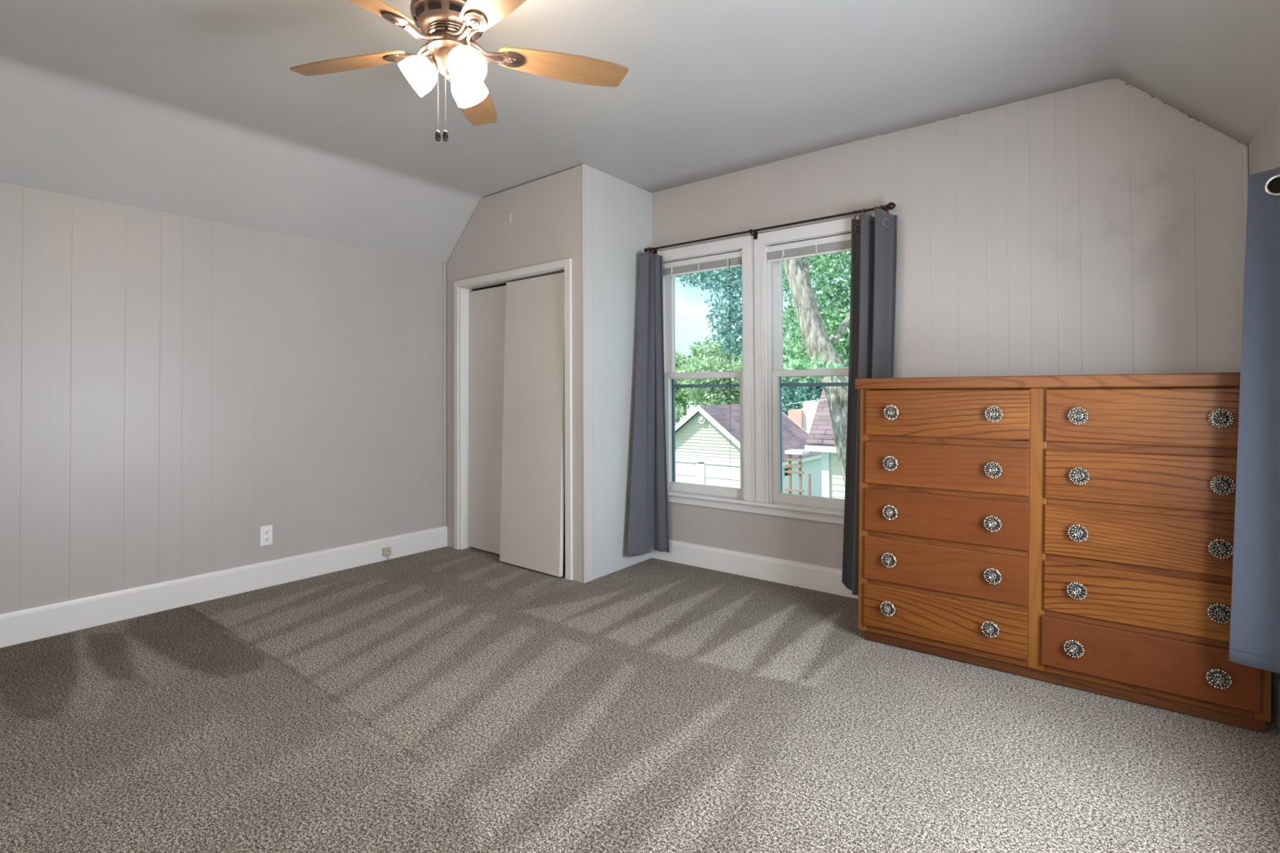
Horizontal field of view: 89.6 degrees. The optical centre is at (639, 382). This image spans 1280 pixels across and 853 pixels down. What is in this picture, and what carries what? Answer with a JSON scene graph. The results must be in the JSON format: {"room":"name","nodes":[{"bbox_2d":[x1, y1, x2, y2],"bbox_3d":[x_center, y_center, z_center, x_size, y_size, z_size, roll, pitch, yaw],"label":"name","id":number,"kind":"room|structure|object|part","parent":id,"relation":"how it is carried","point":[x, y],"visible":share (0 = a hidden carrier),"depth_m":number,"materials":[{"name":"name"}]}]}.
{"room":"bedroom","nodes":[
{"label":"bedroom","id":0,"kind":"room"},
{"bbox_2d":[0,182,446,613],"bbox_3d":[-2.601,0.141,3.180,0.110,2.040,3.903,-1,-1,38],"label":"wall","id":1,"kind":"structure","parent":0,"point":[175,388],"depth_m":3.40,"materials":[{"name":"paint"}]},
{"bbox_2d":[0,525,447,648],"bbox_3d":[-2.550,1.087,3.130,0.018,0.146,3.800,-1,-1,38],"label":"baseboard","id":2,"kind":"structure","parent":1,"relation":"attached to","point":[28,624],"depth_m":3.39,"materials":[{"name":"white paint"}]},
{"bbox_2d":[382,546,391,560],"bbox_3d":[-1.666,1.129,4.243,0.022,0.084,0.053,-1,-1,38],"label":"phone jack","id":3,"kind":"object","parent":2,"relation":"attached to","point":[386,551],"visible":1,"depth_m":4.24,"materials":[{"name":"beige plastic"}]},
{"bbox_2d":[259,524,272,546],"bbox_3d":[-2.134,0.874,3.681,0.010,0.112,0.067,-1,-1,38],"label":"wall outlet","id":4,"kind":"object","parent":1,"relation":"attached to","point":[265,531],"visible":1,"depth_m":3.68,"materials":[{"name":"white plastic"}]},
{"bbox_2d":[263,528,269,534],"bbox_3d":[-2.132,0.854,3.679,0.004,0.033,0.033,-1,-1,38],"label":"receptacle","id":5,"kind":"object","parent":4,"relation":"attached to","point":[266,531],"depth_m":3.68,"materials":[{"name":"white plastic"}]},
{"bbox_2d":[263,536,269,542],"bbox_3d":[-2.132,0.894,3.679,0.004,0.033,0.033,-1,-1,38],"label":"receptacle","id":6,"kind":"object","parent":4,"relation":"attached to","point":[266,539],"depth_m":3.68,"materials":[{"name":"white plastic"}]},
{"bbox_2d":[442,262,446,526],"bbox_3d":[-1.408,0.082,4.638,0.010,1.894,0.024,-1,-1,38],"label":"trim","id":7,"kind":"structure","parent":1,"relation":"attached to","point":[444,349],"depth_m":4.63,"materials":[{"name":"paint"}]},
{"bbox_2d":[472,284,564,543],"bbox_3d":[-0.622,0.119,4.449,1.270,2.100,0.500,-1,-1,41],"label":"wall","id":8,"kind":"structure","parent":0,"point":[502,284],"depth_m":4.70,"materials":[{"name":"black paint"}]},
{"bbox_2d":[445,165,592,582],"bbox_3d":[-0.841,-0.037,4.224,1.414,2.447,0.070,-1,-1,41],"label":"wall","id":9,"kind":"structure","parent":0,"point":[545,225],"depth_m":3.96,"materials":[{"name":"paint"}]},
{"bbox_2d":[468,284,506,554],"bbox_3d":[-0.975,0.253,4.394,0.618,1.810,0.034,-1,-1,41],"label":"door","id":10,"kind":"structure","parent":9,"relation":"in","point":[486,307],"depth_m":4.45,"materials":[{"name":"paint"}]},
{"bbox_2d":[453,257,573,580],"bbox_3d":[-0.826,0.221,4.218,1.198,1.892,0.115,-1,-1,41],"label":"trim","id":11,"kind":"structure","parent":9,"relation":"attached to","point":[461,335],"depth_m":4.53,"materials":[{"name":"white paint"}]},
{"bbox_2d":[499,271,564,577],"bbox_3d":[-0.671,0.243,4.039,0.586,1.816,0.096,-1,-1,41],"label":"door","id":12,"kind":"structure","parent":9,"relation":"in","point":[533,477],"depth_m":4.01,"materials":[{"name":"paint"}]},
{"bbox_2d":[575,164,652,579],"bbox_3d":[-0.130,-0.056,4.069,0.070,2.435,0.740,-1,-1,36],"label":"wall","id":13,"kind":"structure","parent":0,"point":[622,211],"depth_m":3.97,"materials":[{"name":"paint"}]},
{"bbox_2d":[581,164,586,582],"bbox_3d":[-0.326,-0.058,3.742,0.012,2.431,0.015,-1,-1,38],"label":"trim","id":14,"kind":"structure","parent":13,"relation":"attached to","point":[582,165],"depth_m":3.74,"materials":[{"name":"paint"}]},
{"bbox_2d":[0,543,1279,852],"bbox_3d":[-0.555,1.134,1.983,4.764,0.001,4.632,-1,-1,38],"label":"floor","id":15,"kind":"structure","parent":0,"point":[444,700],"depth_m":2.07,"materials":[{"name":"carpet"}]},
{"bbox_2d":[854,372,1271,732],"bbox_3d":[1.628,0.552,2.610,1.368,1.153,0.548,-1,-1,38],"label":"dresser","id":16,"kind":"object","parent":15,"relation":"on","point":[1082,539],"visible":0.99,"depth_m":2.38,"materials":[{"name":"brown wood"}]},
{"bbox_3d":[1.125,0.564,3.040,0.039,1.066,0.453,-1,-1,38],"label":"panel","id":17,"kind":"part","parent":16,"relation":"part of","materials":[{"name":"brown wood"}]},
{"bbox_3d":[1.059,0.963,2.749,0.063,0.063,0.033,-7,-5,38],"label":"knob","id":18,"kind":"part","parent":16,"relation":"part of","materials":[{"name":"metal"}]},
{"bbox_3d":[1.064,0.756,2.748,0.063,0.063,0.033,23,13,36],"label":"knob","id":19,"kind":"part","parent":16,"relation":"part of","materials":[{"name":"metal"}]},
{"bbox_3d":[1.068,0.553,2.746,0.063,0.063,0.033,42,24,31],"label":"knob","id":20,"kind":"part","parent":16,"relation":"part of","materials":[{"name":"metal"}]},
{"bbox_3d":[1.069,0.344,2.747,0.063,0.063,0.033,19,11,37],"label":"knob","id":21,"kind":"part","parent":16,"relation":"part of","materials":[{"name":"metal"}]},
{"bbox_3d":[1.073,0.127,2.747,0.063,0.063,0.033,-41,-25,30],"label":"knob","id":22,"kind":"part","parent":16,"relation":"part of","materials":[{"name":"metal"}]},
{"bbox_3d":[1.232,0.970,2.647,0.630,0.185,0.022,-1,-1,38],"label":"drawer","id":23,"kind":"part","parent":16,"relation":"part of","materials":[{"name":"brown wood"}]},
{"bbox_3d":[1.234,0.764,2.648,0.630,0.188,0.022,-1,-1,38],"label":"drawer","id":24,"kind":"part","parent":16,"relation":"part of","materials":[{"name":"brown wood"}]},
{"bbox_3d":[1.236,0.554,2.648,0.630,0.186,0.022,-1,-1,38],"label":"drawer","id":25,"kind":"part","parent":16,"relation":"part of","materials":[{"name":"brown wood"}]},
{"bbox_3d":[1.246,1.070,2.657,0.611,0.041,0.026,-1,-1,38],"label":"cross rail","id":26,"kind":"part","parent":16,"relation":"part of","materials":[{"name":"brown wood"}]},
{"bbox_3d":[1.238,0.346,2.648,0.630,0.186,0.022,-1,-1,38],"label":"drawer","id":27,"kind":"part","parent":16,"relation":"part of","materials":[{"name":"brown wood"}]},
{"bbox_3d":[1.241,0.128,2.649,0.630,0.198,0.022,-1,-1,38],"label":"drawer","id":28,"kind":"part","parent":16,"relation":"part of","materials":[{"name":"brown wood"}]},
{"bbox_3d":[1.248,0.868,2.658,0.611,0.044,0.025,-1,-1,38],"label":"cross rail","id":29,"kind":"part","parent":16,"relation":"part of","materials":[{"name":"brown wood"}]},
{"bbox_3d":[1.250,0.658,2.658,0.611,0.047,0.025,-1,-1,38],"label":"cross rail","id":30,"kind":"part","parent":16,"relation":"part of","materials":[{"name":"brown wood"}]},
{"bbox_3d":[1.253,0.450,2.658,0.611,0.046,0.025,-1,-1,38],"label":"cross rail","id":31,"kind":"part","parent":16,"relation":"part of","materials":[{"name":"brown wood"}]},
{"bbox_3d":[1.255,0.240,2.659,0.611,0.050,0.025,-1,-1,38],"label":"cross rail","id":32,"kind":"part","parent":16,"relation":"part of","materials":[{"name":"brown wood"}]},
{"bbox_3d":[1.364,0.958,2.508,0.063,0.063,0.033,19,11,37],"label":"knob","id":33,"kind":"part","parent":16,"relation":"part of","materials":[{"name":"metal"}]},
{"bbox_3d":[1.372,0.751,2.504,0.063,0.063,0.033,6,3,38],"label":"knob","id":34,"kind":"part","parent":16,"relation":"part of","materials":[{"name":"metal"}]},
{"bbox_3d":[1.372,0.548,2.506,0.033,0.063,0.063,1,-44,-52],"label":"knob","id":35,"kind":"part","parent":16,"relation":"part of","materials":[{"name":"metal"}]},
{"bbox_3d":[1.374,0.339,2.506,0.033,0.063,0.063,1,42,-52],"label":"knob","id":36,"kind":"part","parent":16,"relation":"part of","materials":[{"name":"metal"}]},
{"bbox_3d":[1.377,0.122,2.506,0.063,0.063,0.033,18,11,37],"label":"knob","id":37,"kind":"part","parent":16,"relation":"part of","materials":[{"name":"metal"}]},
{"bbox_3d":[1.773,0.550,2.811,1.303,1.048,0.008,-1,-1,38],"label":"panel","id":38,"kind":"part","parent":16,"relation":"part of","materials":[{"name":"brown wood"}]},
{"bbox_3d":[1.573,0.963,2.335,0.063,0.063,0.033,-9,-6,38],"label":"knob","id":39,"kind":"part","parent":16,"relation":"part of","materials":[{"name":"metal"}]},
{"bbox_3d":[1.584,0.754,2.336,0.063,0.063,0.033,-10,-6,38],"label":"knob","id":40,"kind":"part","parent":16,"relation":"part of","materials":[{"name":"metal"}]},
{"bbox_3d":[1.588,0.545,2.335,0.033,0.063,0.063,1,-41,-52],"label":"knob","id":41,"kind":"part","parent":16,"relation":"part of","materials":[{"name":"metal"}]},
{"bbox_3d":[1.590,0.121,2.338,0.063,0.063,0.033,-5,-4,38],"label":"knob","id":42,"kind":"part","parent":16,"relation":"part of","materials":[{"name":"metal"}]},
{"bbox_3d":[1.592,0.338,2.334,0.063,0.063,0.033,-14,-9,38],"label":"knob","id":43,"kind":"part","parent":16,"relation":"part of","materials":[{"name":"metal"}]},
{"bbox_3d":[1.749,0.756,2.240,0.596,0.188,0.022,-1,-1,38],"label":"drawer","id":44,"kind":"part","parent":16,"relation":"part of","materials":[{"name":"brown wood"}]},
{"bbox_3d":[1.756,0.860,2.256,0.573,0.044,0.025,-1,-1,38],"label":"cross rail","id":45,"kind":"part","parent":16,"relation":"part of","materials":[{"name":"brown wood"}]},
{"bbox_3d":[1.751,0.546,2.240,0.596,0.186,0.022,-1,-1,38],"label":"drawer","id":46,"kind":"part","parent":16,"relation":"part of","materials":[{"name":"brown wood"}]},
{"bbox_3d":[1.758,0.650,2.256,0.573,0.047,0.025,-1,-1,38],"label":"cross rail","id":47,"kind":"part","parent":16,"relation":"part of","materials":[{"name":"brown wood"}]},
{"bbox_3d":[1.753,0.338,2.241,0.596,0.186,0.022,-1,-1,38],"label":"drawer","id":48,"kind":"part","parent":16,"relation":"part of","materials":[{"name":"brown wood"}]},
{"bbox_3d":[1.760,0.442,2.257,0.573,0.046,0.025,-1,-1,38],"label":"cross rail","id":49,"kind":"part","parent":16,"relation":"part of","materials":[{"name":"brown wood"}]},
{"bbox_3d":[1.762,0.232,2.257,0.573,0.050,0.025,-1,-1,38],"label":"cross rail","id":50,"kind":"part","parent":16,"relation":"part of","materials":[{"name":"brown wood"}]},
{"bbox_3d":[1.756,0.120,2.241,0.596,0.198,0.022,-1,-1,38],"label":"drawer","id":51,"kind":"part","parent":16,"relation":"part of","materials":[{"name":"brown wood"}]},
{"bbox_3d":[1.753,1.062,2.255,0.573,0.041,0.026,-1,-1,38],"label":"cross rail","id":52,"kind":"part","parent":16,"relation":"part of","materials":[{"name":"brown wood"}]},
{"bbox_3d":[1.740,0.962,2.235,0.604,0.185,0.022,-1,-1,39],"label":"drawer","id":53,"kind":"part","parent":16,"relation":"part of","materials":[{"name":"brown wood"}]},
{"bbox_3d":[1.876,0.958,2.089,0.033,0.063,0.063,1,44,-52],"label":"knob","id":54,"kind":"part","parent":16,"relation":"part of","materials":[{"name":"metal"}]},
{"bbox_3d":[1.886,0.749,2.097,0.063,0.063,0.033,-22,-14,36],"label":"knob","id":55,"kind":"part","parent":16,"relation":"part of","materials":[{"name":"metal"}]},
{"bbox_3d":[1.889,0.540,2.096,0.033,0.063,0.063,1,-40,-52],"label":"knob","id":56,"kind":"part","parent":16,"relation":"part of","materials":[{"name":"metal"}]},
{"bbox_3d":[1.891,0.116,2.099,0.063,0.063,0.033,42,24,31],"label":"knob","id":57,"kind":"part","parent":16,"relation":"part of","materials":[{"name":"metal"}]},
{"bbox_3d":[1.893,0.333,2.095,0.063,0.063,0.033,24,14,36],"label":"knob","id":58,"kind":"part","parent":16,"relation":"part of","materials":[{"name":"metal"}]},
{"bbox_2d":[0,0,1279,263],"bbox_3d":[-0.597,-1.115,2.033,4.877,0.621,4.664,-1,-1,38],"label":"ceiling","id":59,"kind":"structure","parent":0,"point":[196,108],"depth_m":2.77,"materials":[{"name":"paint"}]},
{"bbox_2d":[289,0,628,141],"bbox_3d":[-0.602,-1.010,1.942,1.094,0.586,1.067,-1,-1,38],"label":"ceiling fan","id":60,"kind":"object","parent":59,"relation":"hanging from","point":[450,28],"visible":1,"depth_m":1.95,"materials":[{"name":"brown wood"}]},
{"bbox_3d":[-0.929,-1.026,2.071,0.424,0.006,0.122,0,13,15],"label":"fan blade","id":61,"kind":"part","parent":60,"relation":"part of","materials":[{"name":"brown wood"}]},
{"bbox_3d":[-0.781,-1.032,1.677,0.122,0.006,0.424,16,8,33],"label":"fan blade","id":62,"kind":"part","parent":60,"relation":"part of","materials":[{"name":"brown wood"}]},
{"bbox_3d":[-0.677,-0.934,1.966,0.111,0.115,0.109,0,-1,-9],"label":"lamp shade","id":63,"kind":"part","parent":60,"relation":"part of","materials":[{"name":"white glass"}]},
{"bbox_3d":[-0.635,-0.978,1.969,0.046,0.062,0.047,-1,-1,38],"label":"light arm","id":64,"kind":"part","parent":60,"relation":"part of","materials":[{"name":"brown metal"}]},
{"bbox_3d":[-0.609,-0.873,1.943,0.002,0.225,0.002,-1,-1,38],"label":"pull chain","id":65,"kind":"part","parent":60,"relation":"part of","materials":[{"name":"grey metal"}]},
{"bbox_3d":[-0.579,-0.860,1.918,0.002,0.215,0.002,-1,-1,38],"label":"pull chain","id":66,"kind":"part","parent":60,"relation":"part of","materials":[{"name":"grey metal"}]},
{"bbox_3d":[-0.517,-0.936,1.907,0.112,0.115,0.110,-1,-1,38],"label":"lamp shade","id":67,"kind":"part","parent":60,"relation":"part of","materials":[{"name":"white glass"}]},
{"bbox_3d":[-0.550,-0.934,2.064,0.112,0.115,0.112,-1,-1,38],"label":"lamp shade","id":68,"kind":"part","parent":60,"relation":"part of","materials":[{"name":"white glass"}]},
{"bbox_3d":[-0.600,-1.024,2.333,0.122,0.006,0.424,-14,0,-3],"label":"fan blade","id":69,"kind":"part","parent":60,"relation":"part of","materials":[{"name":"brown wood"}]},
{"bbox_3d":[-0.361,-1.034,1.696,0.122,0.006,0.424,18,-12,-37],"label":"fan blade","id":70,"kind":"part","parent":60,"relation":"part of","materials":[{"name":"brown wood"}]},
{"bbox_3d":[-0.249,-1.029,2.101,0.424,0.006,0.122,0,-15,-21],"label":"fan blade","id":71,"kind":"part","parent":60,"relation":"part of","materials":[{"name":"brown wood"}]},
{"bbox_2d":[652,78,1245,569],"bbox_3d":[1.236,-0.079,3.446,2.993,2.450,0.101,-1,-1,39],"label":"wall","id":72,"kind":"structure","parent":0,"point":[1095,228],"depth_m":2.95,"materials":[{"name":"paint"}]},
{"bbox_2d":[662,248,743,497],"bbox_3d":[0.420,-0.041,4.134,0.654,1.540,0.166,-1,-1,38],"label":"window","id":73,"kind":"structure","parent":72,"relation":"in","point":[668,282],"depth_m":4.28,"materials":[{"name":"white paint"}]},
{"bbox_2d":[662,250,742,439],"bbox_3d":[0.381,-0.083,4.090,0.642,1.423,0.042,-1,-1,39],"label":"window blind","id":74,"kind":"object","parent":73,"relation":"attached to","point":[700,264],"visible":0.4,"depth_m":4.06,"materials":[{"name":"white plastic"}]},
{"bbox_3d":[0.379,-0.708,4.100,0.618,0.010,0.023,-1,-1,39],"label":"rail","id":75,"kind":"part","parent":74,"relation":"part of","materials":[{"name":"white plastic"}]},
{"bbox_3d":[0.550,-0.061,3.934,0.003,1.375,0.006,-1,-1,38],"label":"lift cord","id":76,"kind":"part","parent":74,"relation":"part of","materials":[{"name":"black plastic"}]},
{"bbox_3d":[0.412,0.328,4.115,0.610,0.783,0.035,-1,-1,39],"label":"sash","id":77,"kind":"part","parent":73,"relation":"part of","materials":[{"name":"white paint"}]},
{"bbox_3d":[0.433,-0.414,4.157,0.610,0.777,0.035,-1,-1,39],"label":"sash","id":78,"kind":"part","parent":73,"relation":"part of","materials":[{"name":"white paint"}]},
{"bbox_3d":[0.464,-0.041,4.188,0.646,1.522,0.016,-1,-1,39],"label":"storm frame","id":79,"kind":"part","parent":73,"relation":"part of","materials":[{"name":"blue metal"}]},
{"bbox_2d":[652,539,857,599],"bbox_3d":[1.220,1.077,3.371,2.913,0.137,0.018,-1,-1,39],"label":"baseboard","id":80,"kind":"structure","parent":72,"relation":"attached to","point":[802,575],"depth_m":3.78,"materials":[{"name":"white paint"}]},
{"bbox_2d":[667,489,844,524],"bbox_3d":[0.687,0.745,3.803,1.550,0.049,0.018,-1,-1,39],"label":"trim","id":81,"kind":"structure","parent":72,"relation":"attached to","point":[705,503],"depth_m":3.78,"materials":[{"name":"white paint"}]},
{"bbox_2d":[650,213,875,502],"bbox_3d":[0.676,-0.088,3.818,1.535,1.578,0.025,-1,-1,39],"label":"trim","id":82,"kind":"structure","parent":72,"relation":"attached to","point":[753,251],"depth_m":3.82,"materials":[{"name":"white paint"}]},
{"bbox_2d":[644,202,895,253],"bbox_3d":[0.659,-0.874,3.777,1.646,0.055,0.080,-1,-1,39],"label":"curtain rod","id":83,"kind":"object","parent":72,"relation":"attached to","point":[891,206],"visible":0.92,"depth_m":3.68,"materials":[{"name":"brown metal"}]},
{"bbox_2d":[626,247,669,556],"bbox_3d":[0.013,0.105,4.115,0.316,1.983,0.137,0,-1,-32],"label":"window curtain","id":84,"kind":"object","parent":83,"relation":"hanging from","point":[648,518],"visible":1,"depth_m":4.16,"materials":[{"name":"grey fabric"}]},
{"bbox_2d":[841,204,897,595],"bbox_3d":[1.179,0.098,3.319,0.106,2.003,0.284,0,-1,-44],"label":"window curtain","id":85,"kind":"object","parent":83,"relation":"hanging from","point":[873,254],"visible":0.64,"depth_m":3.31,"materials":[{"name":"grey fabric"}]},
{"bbox_2d":[764,231,851,510],"bbox_3d":[1.032,-0.050,3.641,0.644,1.540,0.165,-1,-1,38],"label":"window","id":86,"kind":"structure","parent":72,"relation":"in","point":[773,271],"depth_m":3.78,"materials":[{"name":"white paint"}]},
{"bbox_2d":[764,233,851,262],"bbox_3d":[0.993,-0.092,3.596,0.628,1.423,0.042,-1,-1,39],"label":"window blind","id":87,"kind":"object","parent":86,"relation":"attached to","point":[819,246],"visible":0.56,"depth_m":3.62,"materials":[{"name":"white plastic"}]},
{"bbox_3d":[0.992,-0.718,3.606,0.604,0.010,0.023,-1,-1,39],"label":"rail","id":88,"kind":"part","parent":87,"relation":"part of","materials":[{"name":"white plastic"}]},
{"bbox_3d":[1.023,0.318,3.623,0.600,0.783,0.035,-1,-1,39],"label":"sash","id":89,"kind":"part","parent":86,"relation":"part of","materials":[{"name":"white paint"}]},
{"bbox_3d":[1.044,-0.424,3.664,0.600,0.777,0.035,-1,-1,39],"label":"sash","id":90,"kind":"part","parent":86,"relation":"part of","materials":[{"name":"white paint"}]},
{"bbox_3d":[1.075,-0.051,3.695,0.636,1.522,0.016,-1,-1,39],"label":"storm frame","id":91,"kind":"part","parent":86,"relation":"part of","materials":[{"name":"blue metal"}]},
{"bbox_2d":[853,84,1084,142],"bbox_3d":[1.561,-1.296,3.123,1.072,0.014,0.004,-1,-1,39],"label":"trim","id":92,"kind":"structure","parent":72,"relation":"attached to","point":[1082,85],"depth_m":3.08,"materials":[{"name":"grey"}]},
{"bbox_2d":[1126,82,1228,137],"bbox_3d":[2.200,-1.094,2.606,0.370,0.353,0.006,-1,-1,39],"label":"trim","id":93,"kind":"structure","parent":72,"relation":"attached to","point":[1126,82],"depth_m":2.66,"materials":[{"name":"grey"}]},
{"bbox_2d":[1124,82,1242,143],"bbox_3d":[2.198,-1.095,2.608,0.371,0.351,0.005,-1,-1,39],"label":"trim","id":94,"kind":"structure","parent":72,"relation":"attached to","point":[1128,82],"depth_m":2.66,"materials":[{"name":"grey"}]},
{"bbox_2d":[1242,146,1248,271],"bbox_3d":[2.343,0.037,2.477,0.016,1.900,0.016,-1,-1,38],"label":"trim","id":95,"kind":"structure","parent":72,"relation":"attached to","point":[1245,148],"depth_m":2.48,"materials":[{"name":"paint"}]},
{"bbox_2d":[1248,97,1279,677],"bbox_3d":[1.142,0.089,0.667,0.101,2.037,4.456,-1,-1,35],"label":"wall","id":96,"kind":"structure","parent":0,"point":[1264,150],"depth_m":2.21,"materials":[{"name":"paint"}]},
{"bbox_2d":[1271,671,1279,728],"bbox_3d":[1.114,1.040,0.711,0.018,0.137,4.300,-1,-1,35],"label":"baseboard","id":97,"kind":"structure","parent":96,"relation":"attached to","point":[1275,679],"depth_m":2.14,"materials":[{"name":"white paint"}]},
{"bbox_3d":[1.423,-0.589,1.193,0.074,0.015,1.621,-1,-1,38],"label":"curtain rod","id":98,"kind":"object","parent":96,"relation":"attached to","visible":0},
{"bbox_2d":[1227,167,1279,673],"bbox_3d":[1.808,0.103,1.744,0.135,1.482,0.462,0,-1,12],"label":"window curtain","id":99,"kind":"object","parent":98,"relation":"hanging from","point":[1255,618],"visible":1,"depth_m":1.92,"materials":[{"name":"blue fabric"}]},
{"label":"outside","id":100,"kind":"structure","parent":0,"visible":0},
{"bbox_3d":[20.831,5.701,43.076,100.000,0.300,86.300,-1,-1,38],"label":"ground","id":101,"kind":"structure","parent":100,"visible":0},
{"bbox_2d":[675,401,685,425],"bbox_3d":[1.413,3.169,35.255,2.524,4.781,2.903,0,-1,13],"label":"tree","id":102,"kind":"object","parent":101,"relation":"on","point":[678,414],"visible":0.07,"depth_m":34.52,"materials":[{"name":"green plant"}]},
{"bbox_2d":[675,351,691,415],"bbox_3d":[4.224,1.373,60.263,6.884,9.019,5.833,-1,-1,38],"label":"tree","id":103,"kind":"object","parent":101,"relation":"on","point":[678,398],"visible":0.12,"depth_m":58.86,"materials":[{"name":"green plant"}]},
{"bbox_2d":[675,336,742,405],"bbox_3d":[6.484,0.922,52.202,6.094,9.672,8.346,0,-1,-17],"label":"tree","id":104,"kind":"object","parent":101,"relation":"on","point":[699,353],"visible":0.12,"depth_m":50.96,"materials":[{"name":"green plant"}]},
{"bbox_2d":[680,353,742,406],"bbox_3d":[5.920,1.661,44.505,6.478,7.990,4.453,-1,-1,20],"label":"tree","id":105,"kind":"object","parent":101,"relation":"on","point":[709,396],"visible":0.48,"depth_m":43.72,"materials":[{"name":"green plant"}]},
{"bbox_2d":[675,404,822,497],"bbox_3d":[4.301,3.174,28.269,5.900,4.505,6.440,-1,-1,38],"label":"house","id":106,"kind":"structure","parent":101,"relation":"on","point":[705,454],"depth_m":26.11,"materials":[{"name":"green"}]},
{"bbox_3d":[1.176,2.136,26.667,2.950,2.444,0.060,-1,-1,38],"label":"gable trim","id":107,"kind":"part","parent":106,"relation":"part of","materials":[{"name":"white wood"}]},
{"bbox_2d":[697,415,705,423],"bbox_3d":[2.463,1.486,25.852,0.340,0.340,0.100,-1,-1,38],"label":"lamp","id":108,"kind":"object","parent":106,"relation":"attached to","point":[700,417],"depth_m":25.83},
{"bbox_3d":[2.481,4.257,25.899,5.200,2.290,0.120,-1,-1,38],"label":"door frame","id":109,"kind":"part","parent":106,"relation":"part of","materials":[{"name":"white wood"}]},
{"bbox_3d":[3.507,2.100,24.859,2.950,2.444,0.060,-1,-1,38],"label":"gable trim","id":110,"kind":"part","parent":106,"relation":"part of","materials":[{"name":"white wood"}]},
{"bbox_3d":[5.903,3.601,25.960,0.010,0.290,0.320,-1,-1,38],"label":"pane","id":111,"kind":"part","parent":106,"relation":"part of","materials":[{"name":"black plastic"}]},
{"bbox_2d":[675,250,851,485],"bbox_3d":[2.852,-0.027,11.061,5.128,10.500,7.230,-1,-1,38],"label":"maple tree","id":112,"kind":"object","parent":101,"relation":"on","point":[817,342],"visible":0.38,"depth_m":9.38,"materials":[{"name":"green plant"}]},
{"bbox_2d":[784,448,810,495],"bbox_3d":[5.332,3.791,21.389,0.845,3.070,0.600,-1,-1,38],"label":"porch","id":113,"kind":"object","parent":101,"relation":"on","point":[793,451],"visible":0.61,"depth_m":21.23,"materials":[{"name":"beige wood"}]},
{"bbox_3d":[4.996,3.853,21.415,0.070,2.950,0.070,-1,-1,38],"label":"post","id":114,"kind":"part","parent":113,"relation":"part of","materials":[{"name":"beige wood"}]},
{"bbox_3d":[5.061,2.561,21.296,0.560,0.070,0.060,-1,-1,38],"label":"rail","id":115,"kind":"part","parent":113,"relation":"part of","materials":[{"name":"brown wood"}]},
{"bbox_3d":[5.061,2.760,21.293,0.560,0.070,0.060,-1,-1,38],"label":"rail","id":116,"kind":"part","parent":113,"relation":"part of","materials":[{"name":"brown wood"}]},
{"bbox_3d":[5.097,3.560,21.258,0.640,0.070,0.060,-1,-1,38],"label":"rail","id":117,"kind":"part","parent":113,"relation":"part of","materials":[{"name":"beige wood"}]},
{"bbox_3d":[5.094,2.960,21.266,0.640,0.070,0.060,-1,-1,38],"label":"rail","id":118,"kind":"part","parent":113,"relation":"part of","materials":[{"name":"beige wood"}]},
{"bbox_3d":[5.280,3.848,21.195,0.070,2.950,0.070,-1,-1,38],"label":"post","id":119,"kind":"part","parent":113,"relation":"part of","materials":[{"name":"beige wood"}]},
{"bbox_3d":[5.527,4.144,21.001,0.070,2.350,0.070,-1,-1,38],"label":"post","id":120,"kind":"part","parent":113,"relation":"part of","materials":[{"name":"beige wood"}]},
{"bbox_2d":[781,333,822,417],"bbox_3d":[9.864,1.154,37.898,5.035,8.781,4.049,-1,-1,38],"label":"tree","id":121,"kind":"object","parent":101,"relation":"on","point":[801,393],"visible":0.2,"depth_m":37.88,"materials":[{"name":"green plant"}]},
{"bbox_2d":[787,401,818,433],"bbox_3d":[9.240,3.213,32.664,2.300,4.500,3.000,-1,-1,38],"label":"house","id":122,"kind":"structure","parent":101,"relation":"on","point":[804,417],"depth_m":31.83,"materials":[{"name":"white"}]},
{"bbox_2d":[781,314,828,397],"bbox_3d":[13.120,0.128,46.976,5.835,11.049,8.392,0,-1,1],"label":"tree","id":123,"kind":"object","parent":101,"relation":"on","point":[782,378],"visible":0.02,"depth_m":48.52,"materials":[{"name":"green plant"}]},
{"bbox_2d":[804,337,848,498],"bbox_3d":[7.904,1.887,14.466,6.820,6.660,4.740,-1,-1,38],"label":"neighbor house","id":124,"kind":"structure","parent":101,"relation":"on","point":[820,437],"depth_m":14.63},
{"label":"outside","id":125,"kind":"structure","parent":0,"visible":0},
{"bbox_2d":[788,399,826,404],"bbox_3d":[4.113,0.134,10.782,0.975,0.612,7.328,0,-1,-20],"label":"utility wire","id":126,"kind":"object","parent":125,"point":[822,399],"visible":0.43,"depth_m":12.88,"materials":[{"name":"white"}]}
]}

